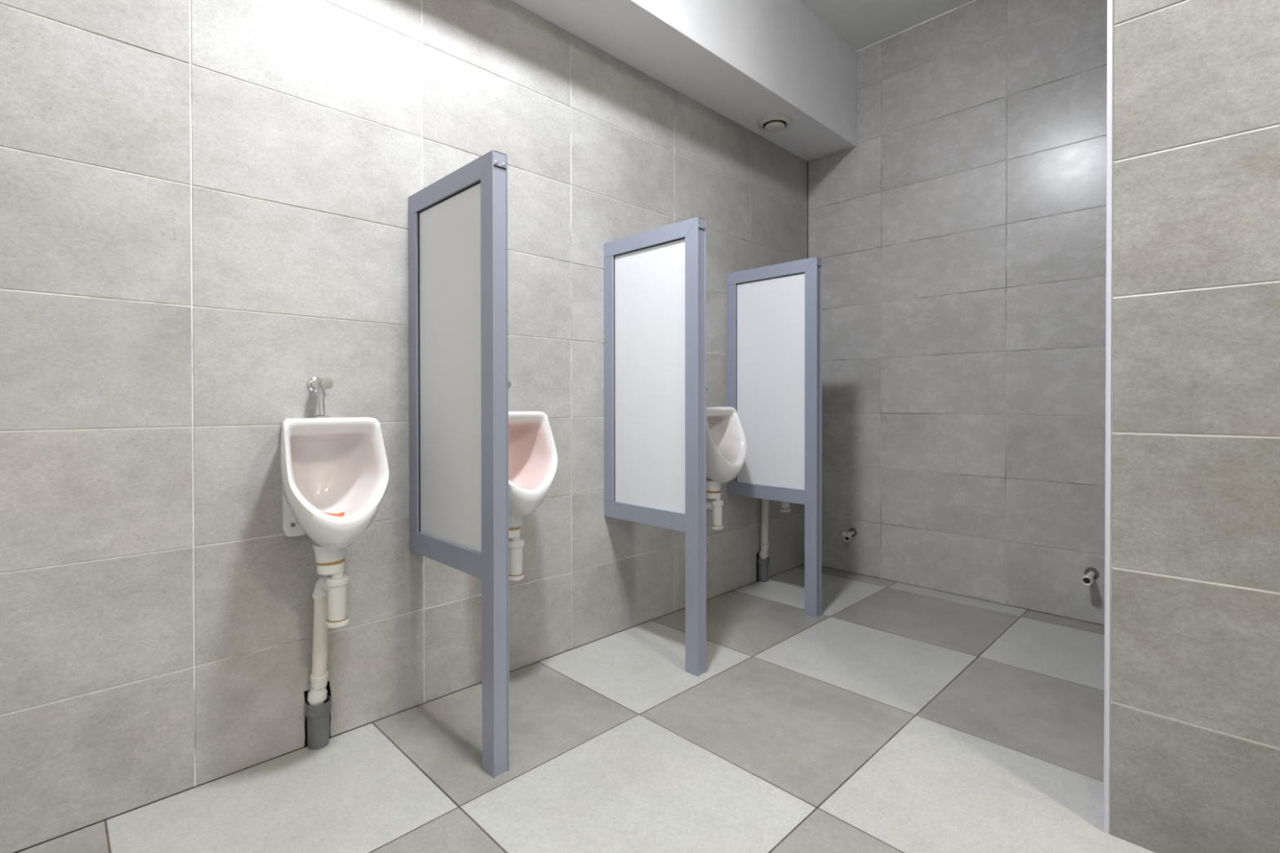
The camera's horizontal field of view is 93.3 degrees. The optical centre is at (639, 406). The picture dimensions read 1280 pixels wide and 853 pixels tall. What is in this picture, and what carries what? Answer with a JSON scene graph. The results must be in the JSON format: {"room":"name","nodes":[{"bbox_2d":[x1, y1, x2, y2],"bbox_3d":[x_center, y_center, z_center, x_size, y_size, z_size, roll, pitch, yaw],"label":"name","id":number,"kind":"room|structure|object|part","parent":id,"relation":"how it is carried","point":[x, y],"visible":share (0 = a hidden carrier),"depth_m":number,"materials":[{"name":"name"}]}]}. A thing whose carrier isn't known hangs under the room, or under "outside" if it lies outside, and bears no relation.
{"room":"public restroom","nodes":[
{"label":"public restroom","id":0,"kind":"room"},
{"bbox_2d":[0,0,807,852],"bbox_3d":[-0.713,-0.246,1.965,4.753,2.402,0.076,0,1,-45],"label":"wall","id":1,"kind":"structure","parent":0,"point":[204,203],"depth_m":1.62,"materials":[{"name":"tile"}]},
{"bbox_2d":[280,417,388,563],"bbox_3d":[-0.830,0.222,1.613,0.249,0.382,0.266,0,1,-45],"label":"urinal","id":2,"kind":"object","parent":1,"relation":"attached to","point":[328,464],"visible":1,"depth_m":1.64,"materials":[{"name":"white ceramic"}]},
{"bbox_2d":[306,377,333,417],"bbox_3d":[-0.883,-0.026,1.673,0.044,0.112,0.104,0,1,-45],"label":"valve","id":3,"kind":"object","parent":2,"relation":"attached to","point":[317,384],"visible":1,"depth_m":1.67,"materials":[{"name":"silver metal"}]},
{"bbox_2d":[323,511,344,516],"bbox_3d":[-0.781,0.279,1.586,0.102,0.025,0.080,0,1,-45],"label":"mat","id":4,"kind":"object","parent":2,"relation":"in","point":[340,514],"visible":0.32,"depth_m":1.59,"materials":[{"name":"plastic"}]},
{"bbox_2d":[508,410,557,528],"bbox_3d":[-0.428,0.208,2.010,0.249,0.382,0.266,0,1,-45],"label":"urinal","id":5,"kind":"object","parent":1,"relation":"attached to","point":[532,452],"visible":0.49,"depth_m":2.04,"materials":[{"name":"white ceramic"}]},
{"bbox_2d":[706,406,746,491],"bbox_3d":[0.337,0.194,2.767,0.249,0.382,0.266,0,1,-45],"label":"urinal","id":6,"kind":"object","parent":1,"relation":"attached to","point":[726,442],"visible":0.58,"depth_m":2.75,"materials":[{"name":"white ceramic"}]},
{"bbox_2d":[706,384,711,391],"bbox_3d":[0.285,-0.050,2.829,0.044,0.112,0.104,0,1,-45],"label":"valve","id":7,"kind":"object","parent":6,"relation":"attached to","point":[708,386],"visible":0.17,"depth_m":2.79,"materials":[{"name":"silver metal"}]},
{"bbox_2d":[706,490,723,529],"bbox_3d":[0.304,0.608,2.807,0.076,0.443,0.180,0,1,-45],"label":"trap","id":8,"kind":"object","parent":6,"relation":"attached to","point":[716,505],"visible":0.57,"depth_m":2.75,"materials":[{"name":"white plastic"}]},
{"bbox_2d":[706,493,720,510],"bbox_3d":[0.314,0.449,2.791,0.067,0.108,0.128,0,1,-45],"label":"outlet","id":9,"kind":"object","parent":8,"relation":"attached to","point":[715,504],"depth_m":2.75,"materials":[{"name":"white plastic"}]},
{"bbox_2d":[711,505,723,529],"bbox_3d":[0.354,0.508,2.769,0.057,0.110,0.057,0,1,-45],"label":"bottle","id":10,"kind":"object","parent":8,"relation":"on","point":[717,510],"depth_m":2.75,"materials":[{"name":"white plastic"}]},
{"bbox_2d":[17,564,1155,852],"bbox_3d":[0.545,0.963,0.703,4.753,0.003,3.500,0,1,-45],"label":"floor","id":11,"kind":"structure","parent":0,"point":[898,717],"depth_m":1.65,"materials":[{"name":"tile"}]},
{"bbox_2d":[305,695,331,750],"bbox_3d":[-0.907,0.894,1.705,0.066,0.127,0.066,0,1,-45],"label":"socket","id":12,"kind":"object","parent":11,"relation":"on","point":[317,717],"visible":0.88,"depth_m":1.68,"materials":[{"name":"grey plastic"}]},
{"bbox_2d":[306,558,349,706],"bbox_3d":[-0.860,0.625,1.655,0.076,0.429,0.180,0,1,-45],"label":"trap","id":13,"kind":"object","parent":12,"relation":"on","point":[330,593],"visible":0.93,"depth_m":1.65,"materials":[{"name":"white plastic"}]},
{"bbox_2d":[312,561,344,599],"bbox_3d":[-0.850,0.472,1.639,0.067,0.108,0.128,0,1,-45],"label":"outlet","id":14,"kind":"object","parent":13,"relation":"attached to","point":[331,585],"depth_m":1.60,"materials":[{"name":"white plastic"}]},
{"bbox_2d":[325,584,349,628],"bbox_3d":[-0.811,0.532,1.617,0.057,0.110,0.057,0,1,-45],"label":"bottle","id":15,"kind":"object","parent":13,"relation":"on","point":[336,593],"depth_m":1.60,"materials":[{"name":"white plastic"}]},
{"bbox_2d":[408,149,509,778],"bbox_3d":[-0.535,0.150,1.739,0.046,1.612,0.501,0,1,-45],"label":"partition","id":16,"kind":"object","parent":11,"relation":"on","point":[458,223],"depth_m":1.65,"materials":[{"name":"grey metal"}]},
{"bbox_3d":[-0.556,0.423,1.763,0.046,0.066,0.439,0,1,-45],"label":"rail","id":17,"kind":"part","parent":16,"relation":"part of","materials":[{"name":"grey metal"}]},
{"bbox_3d":[-0.536,-0.626,1.735,0.046,0.058,0.499,0,1,-45],"label":"rail","id":18,"kind":"part","parent":16,"relation":"part of","materials":[{"name":"grey metal"}]},
{"bbox_3d":[-0.537,-0.099,1.740,0.025,0.990,0.395,0,1,-45],"label":"panel","id":19,"kind":"part","parent":16,"relation":"part of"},
{"bbox_3d":[-0.381,0.151,1.583,0.046,1.612,0.060,0,1,-45],"label":"post","id":20,"kind":"part","parent":16,"relation":"part of","materials":[{"name":"grey metal"}]},
{"bbox_3d":[-0.362,-0.636,1.558,0.037,0.035,0.003,0,1,-45],"label":"plate","id":21,"kind":"part","parent":16,"relation":"part of","materials":[{"name":"grey metal"}]},
{"bbox_2d":[604,217,706,676],"bbox_3d":[0.045,0.144,2.312,0.046,1.616,0.501,0,1,-45],"label":"partition","id":22,"kind":"object","parent":11,"relation":"on","point":[655,280],"depth_m":2.25,"materials":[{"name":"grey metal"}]},
{"bbox_3d":[0.023,0.419,2.336,0.046,0.066,0.439,0,1,-45],"label":"rail","id":23,"kind":"part","parent":22,"relation":"part of","materials":[{"name":"grey metal"}]},
{"bbox_3d":[0.042,-0.105,2.313,0.025,0.994,0.395,0,1,-45],"label":"panel","id":24,"kind":"part","parent":22,"relation":"part of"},
{"bbox_3d":[0.043,-0.635,2.308,0.046,0.058,0.499,0,1,-45],"label":"rail","id":25,"kind":"part","parent":22,"relation":"part of","materials":[{"name":"grey metal"}]},
{"bbox_3d":[0.199,0.145,2.156,0.046,1.616,0.060,0,1,-45],"label":"post","id":26,"kind":"part","parent":22,"relation":"part of","materials":[{"name":"grey metal"}]},
{"bbox_3d":[0.217,-0.645,2.132,0.037,0.035,0.003,0,1,-45],"label":"plate","id":27,"kind":"part","parent":22,"relation":"part of","materials":[{"name":"grey metal"}]},
{"bbox_2d":[756,556,769,582],"bbox_3d":[0.666,0.882,3.261,0.066,0.127,0.066,0,1,-45],"label":"socket","id":28,"kind":"object","parent":11,"relation":"on","point":[762,564],"visible":0.85,"depth_m":3.24,"materials":[{"name":"grey plastic"}]},
{"bbox_2d":[726,257,822,617],"bbox_3d":[0.631,0.140,2.892,0.046,1.615,0.501,0,1,-45],"label":"partition","id":29,"kind":"object","parent":11,"relation":"on","point":[774,313],"depth_m":2.84,"materials":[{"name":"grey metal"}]},
{"bbox_3d":[0.609,0.414,2.916,0.046,0.066,0.439,0,1,-45],"label":"rail","id":30,"kind":"part","parent":29,"relation":"part of","materials":[{"name":"grey metal"}]},
{"bbox_3d":[0.628,-0.109,2.893,0.025,0.993,0.395,0,1,-45],"label":"panel","id":31,"kind":"part","parent":29,"relation":"part of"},
{"bbox_3d":[0.629,-0.639,2.888,0.046,0.058,0.499,0,1,-45],"label":"rail","id":32,"kind":"part","parent":29,"relation":"part of","materials":[{"name":"grey metal"}]},
{"bbox_3d":[0.785,0.141,2.736,0.046,1.615,0.060,0,1,-45],"label":"post","id":33,"kind":"part","parent":29,"relation":"part of","materials":[{"name":"grey metal"}]},
{"bbox_3d":[0.803,-0.648,2.712,0.037,0.035,0.003,0,1,-45],"label":"plate","id":34,"kind":"part","parent":29,"relation":"part of","materials":[{"name":"grey metal"}]},
{"bbox_3d":[-0.492,0.891,2.079,0.066,0.127,0.066,0,1,-45],"label":"socket","id":35,"kind":"object","parent":11,"relation":"on","visible":0},
{"bbox_2d":[508,526,524,581],"bbox_3d":[-0.463,0.617,2.047,0.076,0.437,0.180,0,1,-45],"label":"trap","id":36,"kind":"object","parent":35,"relation":"on","point":[516,544],"visible":0.34,"depth_m":1.99,"materials":[{"name":"white plastic"}]},
{"bbox_2d":[508,528,520,537],"bbox_3d":[-0.453,0.461,2.032,0.067,0.108,0.128,0,1,-45],"label":"outlet","id":37,"kind":"object","parent":36,"relation":"attached to","point":[513,533],"depth_m":1.98,"materials":[{"name":"white plastic"}]},
{"bbox_2d":[508,546,524,581],"bbox_3d":[-0.414,0.520,2.009,0.057,0.110,0.057,0,1,-45],"label":"bottle","id":38,"kind":"object","parent":36,"relation":"on","point":[515,553],"depth_m":1.99,"materials":[{"name":"white plastic"}]},
{"bbox_2d":[510,0,856,160],"bbox_3d":[-0.600,-1.750,1.839,4.753,0.608,0.352,0,1,-45],"label":"ceiling","id":39,"kind":"structure","parent":0,"point":[745,61],"depth_m":2.73,"materials":[{"name":"paint"}]},
{"bbox_2d":[757,114,791,132],"bbox_3d":[0.690,-1.438,3.094,0.172,0.036,0.172,0,1,-45],"label":"ceiling vent","id":40,"kind":"object","parent":39,"relation":"in","point":[772,122],"visible":1,"depth_m":3.06,"materials":[{"name":"beige plastic"}]},
{"bbox_2d":[799,0,973,50],"bbox_3d":[0.648,-2.007,0.575,4.753,0.080,3.198,0,1,-45],"label":"ceiling","id":41,"kind":"structure","parent":0,"point":[861,24],"depth_m":3.06,"materials":[{"name":"paint"}]},
{"bbox_2d":[808,0,1106,625],"bbox_3d":[1.918,-0.518,2.684,0.004,2.930,2.598,0,1,-45],"label":"wall","id":42,"kind":"structure","parent":0,"point":[960,241],"depth_m":2.97,"materials":[{"name":"tile"}]},
{"bbox_2d":[841,528,857,542],"bbox_3d":[1.168,0.721,3.385,0.102,0.065,0.059,0,1,-45],"label":"pipe stub","id":43,"kind":"object","parent":42,"relation":"attached to","point":[852,531],"visible":1,"depth_m":3.38,"materials":[{"name":"silver plastic"}]},
{"bbox_2d":[856,0,977,52],"bbox_3d":[2.019,-1.979,2.565,0.008,0.009,2.298,0,1,-45],"label":"trim","id":44,"kind":"structure","parent":42,"relation":"attached to","point":[956,8],"depth_m":3.13,"materials":[{"name":"paint"}]},
{"bbox_2d":[1080,567,1099,586],"bbox_3d":[1.938,0.735,2.602,0.111,0.060,0.053,0,1,-45],"label":"pipe stub","id":45,"kind":"object","parent":42,"relation":"attached to","point":[1091,573],"visible":1,"depth_m":2.59,"materials":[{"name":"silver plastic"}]},
{"bbox_2d":[1109,0,1279,852],"bbox_3d":[1.739,-0.504,0.723,0.119,2.930,1.861,0,1,-45],"label":"wall","id":46,"kind":"structure","parent":0,"point":[1195,586],"depth_m":1.24,"materials":[{"name":"tile"}]},
{"bbox_2d":[1103,0,1112,834],"bbox_3d":[1.084,-0.508,1.384,0.121,2.930,0.010,0,1,-45],"label":"trim","id":47,"kind":"structure","parent":46,"relation":"attached to","point":[1109,2],"depth_m":1.34,"materials":[{"name":"white plastic"}]},
{"bbox_3d":[0.746,0.191,3.172,0.249,0.382,0.266,0,1,-45],"label":"urinal","id":48,"kind":"object","parent":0,"visible":0},
{"bbox_2d":[759,498,790,559],"bbox_3d":[0.714,0.602,3.210,0.076,0.449,0.178,0,1,-45],"label":"trap","id":49,"kind":"object","parent":48,"relation":"attached to","point":[784,506],"visible":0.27,"depth_m":3.23,"materials":[{"name":"white plastic"}]},
{"bbox_2d":[779,501,790,512],"bbox_3d":[0.762,0.499,3.173,0.057,0.110,0.057,0,1,-45],"label":"bottle","id":50,"kind":"object","parent":49,"relation":"on","point":[784,506],"depth_m":3.15,"materials":[{"name":"white plastic"}]}
]}

